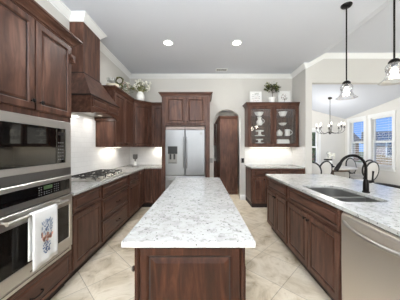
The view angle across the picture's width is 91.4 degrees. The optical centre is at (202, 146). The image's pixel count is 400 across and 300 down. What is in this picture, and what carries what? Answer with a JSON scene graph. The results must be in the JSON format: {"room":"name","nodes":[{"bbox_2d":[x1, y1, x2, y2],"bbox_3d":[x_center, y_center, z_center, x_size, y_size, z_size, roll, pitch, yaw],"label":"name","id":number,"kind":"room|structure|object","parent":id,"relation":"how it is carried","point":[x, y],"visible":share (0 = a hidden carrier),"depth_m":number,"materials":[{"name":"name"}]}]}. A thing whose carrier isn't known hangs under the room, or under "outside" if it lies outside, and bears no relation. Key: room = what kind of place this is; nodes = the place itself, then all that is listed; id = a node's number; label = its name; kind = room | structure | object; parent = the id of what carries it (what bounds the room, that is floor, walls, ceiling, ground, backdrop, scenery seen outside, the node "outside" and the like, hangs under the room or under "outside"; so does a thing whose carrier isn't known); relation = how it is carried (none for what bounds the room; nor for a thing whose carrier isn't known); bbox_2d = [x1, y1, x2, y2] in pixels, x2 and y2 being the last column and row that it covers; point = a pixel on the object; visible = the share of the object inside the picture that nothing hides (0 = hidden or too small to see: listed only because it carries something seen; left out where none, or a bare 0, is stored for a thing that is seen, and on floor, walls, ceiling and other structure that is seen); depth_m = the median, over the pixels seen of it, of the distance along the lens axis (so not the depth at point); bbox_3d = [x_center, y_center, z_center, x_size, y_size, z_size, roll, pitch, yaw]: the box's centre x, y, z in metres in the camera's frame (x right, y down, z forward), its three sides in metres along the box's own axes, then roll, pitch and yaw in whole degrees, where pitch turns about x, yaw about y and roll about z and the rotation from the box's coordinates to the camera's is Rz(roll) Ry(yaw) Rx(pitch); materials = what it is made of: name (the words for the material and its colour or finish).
{"room":"kitchen","nodes":[
{"label":"kitchen","id":0,"kind":"room"},
{"bbox_2d":[35,0,129,173],"bbox_3d":[-1.940,-0.300,1.700,0.120,3.340,12.600,0,0,0],"label":"wall","id":1,"kind":"structure","parent":0,"point":[109,70],"depth_m":3.71,"materials":[{"name":"grey paint"}]},
{"bbox_2d":[69,22,119,120],"bbox_3d":[-1.663,-1.162,2.985,0.434,1.414,0.893,0,0,0],"label":"range hood","id":2,"kind":"object","parent":1,"relation":"attached to","point":[89,97],"visible":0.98,"depth_m":2.77,"materials":[{"name":"brown wood"}]},
{"bbox_2d":[96,85,134,146],"bbox_3d":[-1.692,-0.536,3.880,0.375,1.068,1.011,0,0,0],"label":"upper cabinet","id":3,"kind":"object","parent":1,"relation":"attached to","point":[120,133],"visible":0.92,"depth_m":3.63,"materials":[{"name":"brown wood"}]},
{"bbox_2d":[115,77,123,89],"bbox_3d":[-1.559,-1.195,3.661,0.166,0.265,0.061,0,0,0],"label":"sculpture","id":4,"kind":"object","parent":3,"relation":"on","point":[117,78],"visible":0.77,"depth_m":3.65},
{"bbox_2d":[119,82,129,93],"bbox_3d":[-1.583,-1.202,3.965,0.193,0.251,0.299,0,0,0],"label":"sprig","id":5,"kind":"object","parent":3,"relation":"on","point":[125,90],"visible":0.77,"depth_m":3.98,"materials":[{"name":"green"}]},
{"bbox_2d":[70,114,161,178],"bbox_3d":[-1.393,-0.007,3.500,0.975,0.925,3.100,0,0,0],"label":"wall","id":6,"kind":"structure","parent":1,"relation":"attached to","point":[85,156],"depth_m":3.39,"materials":[{"name":"white tile"}]},
{"bbox_2d":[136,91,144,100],"bbox_3d":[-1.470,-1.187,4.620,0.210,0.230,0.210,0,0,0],"label":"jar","id":7,"kind":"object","parent":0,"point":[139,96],"depth_m":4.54,"materials":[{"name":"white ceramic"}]},
{"bbox_2d":[50,186,330,299],"bbox_3d":[2.750,1.430,1.900,9.700,0.120,13.000,0,0,0],"label":"floor","id":8,"kind":"structure","parent":0,"point":[273,272],"depth_m":2.13,"materials":[{"name":"tile"}]},
{"bbox_2d":[0,0,82,299],"bbox_3d":[-1.546,0.149,1.505,0.638,2.442,1.007,0,0,0],"label":"tall cabinet","id":9,"kind":"object","parent":8,"relation":"on","point":[36,58],"visible":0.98,"depth_m":1.51,"materials":[{"name":"brown wood"}]},
{"bbox_2d":[0,110,70,188],"bbox_3d":[-1.494,0.017,1.505,0.421,0.503,0.814,0,0,0],"label":"microwave","id":10,"kind":"object","parent":9,"relation":"in","point":[32,148],"visible":1,"depth_m":1.48,"materials":[{"name":"grey metal"}]},
{"bbox_2d":[0,174,71,299],"bbox_3d":[-1.522,0.623,1.505,0.626,0.755,0.814,0,0,0],"label":"oven","id":11,"kind":"object","parent":9,"relation":"in","point":[16,202],"visible":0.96,"depth_m":1.40,"materials":[{"name":"grey metal"}]},
{"bbox_2d":[28,204,57,271],"bbox_3d":[-1.220,0.681,1.506,0.044,0.422,0.243,0,0,0],"label":"dish towel","id":12,"kind":"object","parent":11,"relation":"hanging from","point":[43,226],"visible":0.99,"depth_m":1.48,"materials":[{"name":"white fabric"}]},
{"bbox_2d":[41,217,52,252],"bbox_3d":[-1.198,0.681,1.508,0.001,0.268,0.119,0,0,0],"label":"print","id":13,"kind":"object","parent":12,"relation":"attached to","point":[48,235],"depth_m":1.51},
{"bbox_2d":[64,186,100,283],"bbox_3d":[-1.585,0.927,2.232,0.580,0.885,0.575,0,0,0],"label":"base cabinet","id":14,"kind":"object","parent":8,"relation":"on","point":[86,206],"visible":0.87,"depth_m":2.17,"materials":[{"name":"brown wood"}]},
{"bbox_2d":[71,165,161,195],"bbox_3d":[-1.389,0.470,3.490,0.964,0.030,3.101,0,0,0],"label":"countertop","id":15,"kind":"structure","parent":14,"relation":"on","point":[76,187],"depth_m":2.71,"materials":[{"name":"white stone"}]},
{"bbox_2d":[71,169,125,181],"bbox_3d":[-1.565,0.422,2.990,0.460,0.065,0.860,0,0,0],"label":"gas cooktop","id":16,"kind":"object","parent":15,"relation":"in","point":[100,175],"visible":0.98,"depth_m":2.81,"materials":[{"name":"metal"}]},
{"bbox_2d":[131,154,138,165],"bbox_3d":[-1.520,0.311,4.420,0.180,0.293,0.180,0,0,0],"label":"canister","id":17,"kind":"object","parent":15,"relation":"on","point":[135,156],"visible":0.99,"depth_m":4.39,"materials":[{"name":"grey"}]},
{"bbox_2d":[96,175,127,251],"bbox_3d":[-1.567,0.927,2.982,0.615,0.885,0.915,0,0,0],"label":"base cabinet","id":18,"kind":"object","parent":8,"relation":"on","point":[114,194],"visible":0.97,"depth_m":2.85,"materials":[{"name":"brown wood"}]},
{"bbox_2d":[124,171,138,224],"bbox_3d":[-1.567,0.927,3.737,0.615,0.885,0.585,0,0,0],"label":"base cabinet","id":19,"kind":"object","parent":8,"relation":"on","point":[133,179],"visible":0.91,"depth_m":3.68,"materials":[{"name":"brown wood"}]},
{"bbox_2d":[136,169,152,212],"bbox_3d":[-1.500,0.927,4.535,0.750,0.885,1.000,0,0,0],"label":"base cabinet","id":20,"kind":"object","parent":8,"relation":"on","point":[145,175],"visible":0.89,"depth_m":4.37,"materials":[{"name":"brown wood"}]},
{"bbox_2d":[153,169,161,203],"bbox_3d":[-1.012,0.927,4.700,0.215,0.885,0.660,0,0,0],"label":"base cabinet","id":21,"kind":"object","parent":8,"relation":"on","point":[157,173],"visible":0.61,"depth_m":4.37,"materials":[{"name":"brown wood"}]},
{"bbox_2d":[165,127,204,189],"bbox_3d":[-0.376,0.463,4.590,0.866,1.815,0.800,0,0,0],"label":"refrigerator","id":22,"kind":"object","parent":8,"relation":"on","point":[184,146],"visible":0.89,"depth_m":4.25,"materials":[{"name":"grey metal"}]},
{"bbox_2d":[158,92,212,193],"bbox_3d":[-0.365,0.086,4.638,1.183,2.568,0.800,0,0,0],"label":"tall cabinet","id":23,"kind":"object","parent":8,"relation":"on","point":[179,109],"visible":0.94,"depth_m":4.29,"materials":[{"name":"brown wood"}]},
{"bbox_2d":[132,248,245,299],"bbox_3d":[-0.061,0.927,1.915,0.653,0.885,1.940,0,0,0],"label":"kitchen island","id":24,"kind":"object","parent":8,"relation":"on","point":[160,273],"visible":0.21,"depth_m":0.95,"materials":[{"name":"brown wood"}]},
{"bbox_2d":[121,177,255,247],"bbox_3d":[-0.067,0.470,1.925,0.648,0.030,1.980,0,0,0],"label":"island countertop","id":25,"kind":"structure","parent":24,"relation":"on","point":[192,212],"depth_m":1.19,"materials":[{"name":"white stone"}]},
{"bbox_2d":[214,159,216,176],"bbox_3d":[0.263,0.912,7.190,0.505,0.915,0.620,0,0,0],"label":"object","id":26,"kind":"structure","parent":8,"relation":"on","point":[215,160],"depth_m":6.90,"materials":[{"name":"brown wood"}]},
{"bbox_2d":[215,116,237,194],"bbox_3d":[0.747,0.240,6.345,0.554,2.260,1.550,0,0,0],"label":"pantry cabinet","id":27,"kind":"object","parent":8,"relation":"on","point":[227,126],"visible":0.84,"depth_m":5.62,"materials":[{"name":"brown wood"}]},
{"bbox_2d":[246,167,278,206],"bbox_3d":[1.421,0.927,4.702,0.617,0.885,0.694,0,0,0],"label":"base cabinet","id":28,"kind":"object","parent":8,"relation":"on","point":[256,180],"visible":0.65,"depth_m":4.40,"materials":[{"name":"brown wood"}]},
{"bbox_2d":[244,165,305,168],"bbox_3d":[1.706,0.470,4.708,1.231,0.030,0.666,0,0,0],"label":"countertop","id":29,"kind":"structure","parent":28,"relation":"on","point":[249,166],"depth_m":4.41,"materials":[{"name":"white stone"}]},
{"bbox_2d":[267,177,292,253],"bbox_3d":[1.373,0.927,2.882,0.653,0.885,0.775,0,0,0],"label":"base cabinet","id":30,"kind":"object","parent":8,"relation":"on","point":[277,192],"visible":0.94,"depth_m":2.78,"materials":[{"name":"brown wood"}]},
{"bbox_2d":[279,169,304,173],"bbox_3d":[2.031,0.927,4.702,0.592,0.885,0.694,0,0,0],"label":"base cabinet","id":31,"kind":"object","parent":8,"relation":"on","point":[281,171],"visible":0.19,"depth_m":4.39,"materials":[{"name":"brown wood"}]},
{"bbox_2d":[288,186,343,299],"bbox_3d":[1.373,0.927,2.007,0.653,0.885,0.965,0,0,0],"label":"base cabinet","id":32,"kind":"object","parent":8,"relation":"on","point":[314,225],"visible":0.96,"depth_m":1.85,"materials":[{"name":"brown wood"}]},
{"bbox_2d":[265,174,399,235],"bbox_3d":[1.609,0.470,2.075,1.082,0.030,2.450,0,0,0],"label":"countertop","id":33,"kind":"structure","parent":32,"relation":"on","point":[385,214],"depth_m":1.85,"materials":[{"name":"white stone"}]},
{"bbox_2d":[308,188,380,201],"bbox_3d":[1.375,0.578,1.965,0.444,0.184,0.724,0,0,0],"label":"sink","id":34,"kind":"object","parent":33,"relation":"in","point":[341,195],"visible":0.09,"depth_m":2.13,"materials":[{"name":"silver metal"}]},
{"bbox_2d":[334,154,373,192],"bbox_3d":[1.519,0.263,1.960,0.386,0.384,0.066,0,0,0],"label":"kitchen faucet","id":35,"kind":"object","parent":33,"relation":"on","point":[366,181],"visible":0.99,"depth_m":1.95,"materials":[{"name":"black metal"}]},
{"bbox_2d":[312,162,321,173],"bbox_3d":[2.704,0.861,4.941,0.470,1.022,0.525,0,0,14],"label":"dining chair","id":36,"kind":"object","parent":8,"relation":"on","point":[316,168],"visible":0.12,"depth_m":4.68,"materials":[{"name":"white fabric"}]},
{"bbox_2d":[320,161,331,173],"bbox_3d":[3.143,0.861,5.269,0.470,1.022,0.525,0,0,-17],"label":"dining chair","id":37,"kind":"object","parent":8,"relation":"on","point":[326,166],"visible":0.3,"depth_m":5.04,"materials":[{"name":"white fabric"}]},
{"bbox_2d":[332,165,357,174],"bbox_3d":[3.950,0.990,6.030,1.350,0.760,1.350,0,0,0],"label":"dining table","id":38,"kind":"object","parent":8,"relation":"on","point":[342,168],"visible":0.26,"depth_m":5.55,"materials":[{"name":"grey wood"}]},
{"bbox_2d":[327,152,335,163],"bbox_3d":[4.091,0.389,6.199,0.203,0.441,0.193,0,0,0],"label":"vase","id":39,"kind":"object","parent":38,"relation":"on","point":[329,153],"visible":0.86,"depth_m":6.16,"materials":[{"name":"white ceramic"}]},
{"bbox_2d":[345,158,362,177],"bbox_3d":[4.954,0.861,6.231,0.470,1.022,0.525,0,0,-17],"label":"dining chair","id":40,"kind":"object","parent":8,"relation":"on","point":[350,162],"visible":0.61,"depth_m":6.38,"materials":[{"name":"white fabric"}]},
{"bbox_2d":[350,159,372,178],"bbox_3d":[4.676,0.861,5.741,0.470,1.022,0.525,0,0,-14],"label":"dining chair","id":41,"kind":"object","parent":8,"relation":"on","point":[369,160],"visible":0.34,"depth_m":5.56,"materials":[{"name":"white fabric"}]},
{"bbox_2d":[356,161,379,182],"bbox_3d":[4.214,0.861,5.093,0.470,1.022,0.525,0,0,-13],"label":"dining chair","id":42,"kind":"object","parent":8,"relation":"on","point":[372,166],"visible":0.52,"depth_m":4.87,"materials":[{"name":"white fabric"}]},
{"bbox_2d":[341,211,399,299],"bbox_3d":[1.357,0.928,1.215,0.667,0.884,0.592,0,0,0],"label":"dishwasher","id":43,"kind":"object","parent":8,"relation":"on","point":[370,253],"visible":0.94,"depth_m":1.26,"materials":[{"name":"grey metal"}]},
{"bbox_2d":[374,182,399,188],"bbox_3d":[2.403,0.938,2.580,0.394,0.866,0.468,0,0,0],"label":"counter stool","id":44,"kind":"object","parent":8,"relation":"on","point":[384,184],"visible":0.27,"depth_m":2.66,"materials":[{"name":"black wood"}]},
{"bbox_2d":[130,79,291,199],"bbox_3d":[0.285,-0.300,5.120,4.330,3.340,0.140,0,0,0],"label":"wall","id":45,"kind":"structure","parent":0,"point":[228,94],"depth_m":5.05,"materials":[{"name":"grey paint"}]},
{"bbox_2d":[133,99,151,146],"bbox_3d":[-1.535,-0.536,4.700,0.689,1.068,0.699,0,0,0],"label":"upper cabinet","id":46,"kind":"object","parent":45,"relation":"attached to","point":[142,110],"visible":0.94,"depth_m":4.54,"materials":[{"name":"brown wood"}]},
{"bbox_2d":[125,79,151,100],"bbox_3d":[-1.504,-1.333,4.580,0.615,0.521,0.431,0,0,0],"label":"vase","id":47,"kind":"object","parent":46,"relation":"on","point":[139,96],"visible":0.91,"depth_m":4.55,"materials":[{"name":"white ceramic"}]},
{"bbox_2d":[152,102,161,146],"bbox_3d":[-1.068,-0.536,4.856,0.320,1.068,0.385,0,0,0],"label":"upper cabinet","id":48,"kind":"object","parent":45,"relation":"attached to","point":[156,106],"visible":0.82,"depth_m":4.70,"materials":[{"name":"brown wood"}]},
{"bbox_2d":[243,102,299,146],"bbox_3d":[1.683,-0.536,4.846,1.288,1.068,0.405,0,0,0],"label":"upper cabinet","id":49,"kind":"object","parent":45,"relation":"attached to","point":[271,117],"visible":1,"depth_m":4.83,"materials":[{"name":"brown wood"}]},
{"bbox_2d":[250,91,261,101],"bbox_3d":[1.354,-1.240,4.938,0.300,0.340,0.055,0,0,0],"label":"framed print","id":50,"kind":"object","parent":49,"relation":"on","point":[255,96],"visible":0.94,"depth_m":4.94,"materials":[{"name":"white paper"}]},
{"bbox_2d":[254,112,263,116],"bbox_3d":[1.413,-0.809,4.860,0.230,0.100,0.230,0,0,0],"label":"bowl","id":51,"kind":"object","parent":49,"relation":"on","point":[258,114],"visible":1,"depth_m":4.80,"materials":[{"name":"white ceramic"}]},
{"bbox_2d":[256,117,263,125],"bbox_3d":[1.433,-0.635,4.866,0.181,0.210,0.163,0,0,-38],"label":"pitcher","id":52,"kind":"object","parent":49,"relation":"on","point":[259,122],"visible":1,"depth_m":4.82,"materials":[{"name":"white ceramic"}]},
{"bbox_2d":[255,130,264,135],"bbox_3d":[1.431,-0.343,4.860,0.256,0.142,0.256,0,0,0],"label":"cake stand","id":53,"kind":"object","parent":49,"relation":"on","point":[258,131],"visible":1,"depth_m":4.81,"materials":[{"name":"white ceramic"}]},
{"bbox_2d":[250,147,289,147],"bbox_3d":[1.700,0.005,4.920,1.000,0.015,0.040,0,0,0],"label":"light","id":54,"kind":"object","parent":49,"relation":"attached to","point":[250,147],"visible":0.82,"depth_m":4.90,"materials":[{"name":"white plastic"}]},
{"bbox_2d":[251,136,292,136],"bbox_3d":[1.711,-0.269,4.880,1.190,0.006,0.311,0,0,0],"label":"glass shelf","id":55,"kind":"object","parent":49,"relation":"attached to","point":[251,136],"depth_m":4.94,"materials":[{"name":"clear glass"}]},
{"bbox_2d":[264,82,280,101],"bbox_3d":[1.746,-1.341,4.855,0.432,0.542,0.287,0,0,0],"label":"potted plant","id":56,"kind":"object","parent":49,"relation":"on","point":[271,99],"visible":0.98,"depth_m":4.82,"materials":[{"name":"green plant"}]},
{"bbox_2d":[277,129,282,135],"bbox_3d":[1.919,-0.356,4.860,0.164,0.168,0.164,0,0,0],"label":"sugar bowl","id":57,"kind":"object","parent":49,"relation":"on","point":[279,132],"visible":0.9,"depth_m":4.80,"materials":[{"name":"white ceramic"}]},
{"bbox_2d":[278,111,286,116],"bbox_3d":[2.006,-0.817,4.860,0.216,0.115,0.216,0,0,0],"label":"bowl","id":58,"kind":"object","parent":49,"relation":"on","point":[281,113],"visible":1,"depth_m":4.79,"materials":[{"name":"white ceramic"}]},
{"bbox_2d":[277,139,289,143],"bbox_3d":[2.001,-0.121,4.860,0.330,0.148,0.160,0,0,0],"label":"butter dish","id":59,"kind":"object","parent":49,"relation":"on","point":[279,141],"visible":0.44,"depth_m":4.79,"materials":[{"name":"white ceramic"}]},
{"bbox_2d":[278,91,290,101],"bbox_3d":[2.078,-1.248,4.939,0.310,0.355,0.057,0,0,0],"label":"framed print","id":60,"kind":"object","parent":49,"relation":"on","point":[283,96],"visible":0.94,"depth_m":4.94,"materials":[{"name":"white paper"}]},
{"bbox_2d":[284,129,292,135],"bbox_3d":[2.140,-0.354,4.871,0.184,0.165,0.140,0,0,-30],"label":"jug","id":61,"kind":"object","parent":49,"relation":"on","point":[287,131],"visible":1,"depth_m":4.81,"materials":[{"name":"white ceramic"}]},
{"bbox_2d":[245,147,304,166],"bbox_3d":[1.715,0.227,4.728,1.230,0.457,0.645,0,0,0],"label":"backsplash","id":62,"kind":"structure","parent":45,"relation":"attached to","point":[292,155],"depth_m":5.04,"materials":[{"name":"white tile"}]},
{"bbox_2d":[214,112,233,159],"bbox_3d":[0.650,-0.080,7.950,1.500,2.900,0.100,0,0,0],"label":"wall","id":63,"kind":"structure","parent":0,"point":[219,113],"depth_m":7.90,"materials":[{"name":"white paint"}]},
{"bbox_2d":[61,0,399,73],"bbox_3d":[2.760,-2.030,0.320,9.480,0.320,9.740,0,0,0],"label":"ceiling","id":64,"kind":"structure","parent":0,"point":[276,36],"depth_m":3.21,"materials":[{"name":"white paint"}]},
{"bbox_2d":[162,40,173,45],"bbox_3d":[-0.615,-1.865,3.500,0.196,0.009,0.196,0,0,0],"label":"recessed light","id":65,"kind":"object","parent":64,"relation":"in","point":[165,42],"visible":1,"depth_m":3.48,"materials":[{"name":"white paint"}]},
{"bbox_2d":[231,40,241,45],"bbox_3d":[0.620,-1.865,3.500,0.196,0.009,0.196,0,0,0],"label":"recessed light","id":66,"kind":"object","parent":64,"relation":"in","point":[235,42],"visible":1,"depth_m":3.48,"materials":[{"name":"white paint"}]},
{"bbox_2d":[336,1,355,98],"bbox_3d":[1.900,-1.258,2.570,0.248,1.225,0.248,0,0,0],"label":"pendant light","id":67,"kind":"object","parent":64,"relation":"hanging from","point":[346,5],"visible":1,"depth_m":2.56,"materials":[{"name":"brown metal"}]},
{"bbox_2d":[378,0,399,83],"bbox_3d":[1.900,-1.258,1.930,0.248,1.225,0.248,0,0,0],"label":"pendant light","id":68,"kind":"object","parent":64,"relation":"hanging from","point":[393,62],"visible":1,"depth_m":1.92,"materials":[{"name":"brown metal"}]},
{"bbox_2d":[234,113,238,180],"bbox_3d":[1.350,-0.080,6.595,0.100,2.900,2.810,0,0,0],"label":"wall","id":69,"kind":"structure","parent":0,"point":[234,113],"depth_m":7.00,"materials":[{"name":"white paint"}]},
{"bbox_2d":[292,66,310,173],"bbox_3d":[2.390,-0.360,4.725,0.120,3.460,0.650,0,0,0],"label":"wall","id":70,"kind":"structure","parent":0,"point":[301,83],"depth_m":4.40,"materials":[{"name":"grey paint"}]},
{"bbox_2d":[47,0,308,78],"bbox_3d":[0.240,-1.821,0.310,4.240,0.098,9.480,0,0,0],"label":"trim","id":71,"kind":"structure","parent":70,"relation":"attached to","point":[71,16],"depth_m":4.65,"materials":[{"name":"white paint"}]},
{"bbox_2d":[307,53,399,67],"bbox_3d":[4.880,-1.931,4.361,5.040,0.318,0.078,0,0,0],"label":"trim","id":72,"kind":"structure","parent":70,"relation":"attached to","point":[326,55],"depth_m":4.35,"materials":[{"name":"white paint"}]},
{"bbox_2d":[312,110,344,176],"bbox_3d":[3.885,-0.430,7.170,2.910,3.600,0.140,0,0,0],"label":"wall","id":73,"kind":"structure","parent":0,"point":[332,143],"depth_m":7.10,"materials":[{"name":"white paint"}]},
{"bbox_2d":[312,128,320,164],"bbox_3d":[3.840,-0.003,7.128,0.970,1.385,0.155,0,0,0],"label":"window","id":74,"kind":"structure","parent":73,"relation":"in","point":[313,129],"depth_m":7.08,"materials":[{"name":"white paint"}]},
{"bbox_2d":[311,59,399,173],"bbox_3d":[4.975,-0.410,4.460,5.050,3.560,0.120,0,0,0],"label":"wall","id":75,"kind":"structure","parent":0,"point":[325,71],"depth_m":4.40,"materials":[{"name":"grey paint"}]},
{"bbox_2d":[312,84,399,118],"bbox_3d":[3.840,-1.623,5.860,2.920,1.290,2.680,0,0,0],"label":"ceiling","id":76,"kind":"structure","parent":0,"point":[368,96],"depth_m":5.73,"materials":[{"name":"white paint"}]},
{"bbox_2d":[315,97,345,133],"bbox_3d":[3.950,-0.969,6.030,0.760,1.158,0.760,0,0,0],"label":"chandelier","id":77,"kind":"object","parent":76,"relation":"hanging from","point":[329,98],"visible":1,"depth_m":6.01,"materials":[{"name":"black metal"}]},
{"bbox_2d":[345,97,399,188],"bbox_3d":[5.270,-0.230,5.870,0.140,3.200,2.700,0,0,0],"label":"wall","id":78,"kind":"structure","parent":0,"point":[389,177],"depth_m":5.60,"materials":[{"name":"white paint"}]},
{"bbox_2d":[347,116,366,167],"bbox_3d":[5.228,-0.163,6.575,0.155,1.665,0.820,0,0,0],"label":"window","id":79,"kind":"structure","parent":78,"relation":"in","point":[363,118],"depth_m":6.55,"materials":[{"name":"white paint"}]},
{"bbox_2d":[350,120,362,163],"bbox_3d":[5.225,-0.166,6.575,0.040,1.448,0.590,0,0,0],"label":"window blind","id":80,"kind":"object","parent":79,"relation":"attached to","point":[357,120],"visible":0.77,"depth_m":6.58,"materials":[{"name":"white paint"}]},
{"bbox_2d":[368,110,395,171],"bbox_3d":[5.228,-0.163,5.665,0.155,1.665,0.880,0,0,0],"label":"window","id":81,"kind":"structure","parent":78,"relation":"in","point":[393,112],"depth_m":5.51,"materials":[{"name":"white paint"}]},
{"bbox_2d":[372,115,391,166],"bbox_3d":[5.225,-0.166,5.665,0.040,1.448,0.650,0,0,0],"label":"window blind","id":82,"kind":"object","parent":81,"relation":"attached to","point":[387,115],"visible":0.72,"depth_m":5.62,"materials":[{"name":"white paint"}]},
{"bbox_3d":[-0.050,-0.080,6.595,0.100,2.900,2.810,0,0,0],"label":"wall","id":83,"kind":"structure","parent":0,"visible":0},
{"bbox_2d":[214,123,215,145],"bbox_3d":[0.260,-0.460,7.340,0.500,0.820,0.320,0,0,0],"label":"upper cabinet","id":84,"kind":"object","parent":83,"relation":"attached to","point":[214,123],"visible":0.26,"depth_m":7.18,"materials":[{"name":"brown wood"}]},
{"label":"outside","id":85,"kind":"structure","parent":0,"visible":0},
{"bbox_2d":[312,152,362,162],"bbox_3d":[15.000,1.795,39.210,90.000,0.150,61.580,0,0,0],"label":"lawn","id":86,"kind":"structure","parent":85,"point":[360,153],"depth_m":37.38,"materials":[{"name":"green"}]},
{"bbox_2d":[312,132,315,161],"bbox_3d":[8.945,0.094,15.458,2.687,3.282,2.299,0,0,33],"label":"tree","id":87,"kind":"object","parent":86,"relation":"on","point":[313,133],"visible":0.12,"depth_m":15.39,"materials":[{"name":"green plant"}]},
{"bbox_2d":[312,133,360,160],"bbox_3d":[17.045,-0.130,27.293,6.800,3.700,6.800,0,0,20],"label":"neighbor house","id":88,"kind":"structure","parent":86,"relation":"on","point":[356,138],"depth_m":23.57,"materials":[{"name":"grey brick"}]},
{"bbox_2d":[361,131,391,165],"bbox_3d":[20.201,0.095,16.988,9.800,3.250,7.800,0,0,38],"label":"neighbor house","id":89,"kind":"structure","parent":86,"relation":"on","point":[380,134],"depth_m":16.53,"materials":[{"name":"beige"}]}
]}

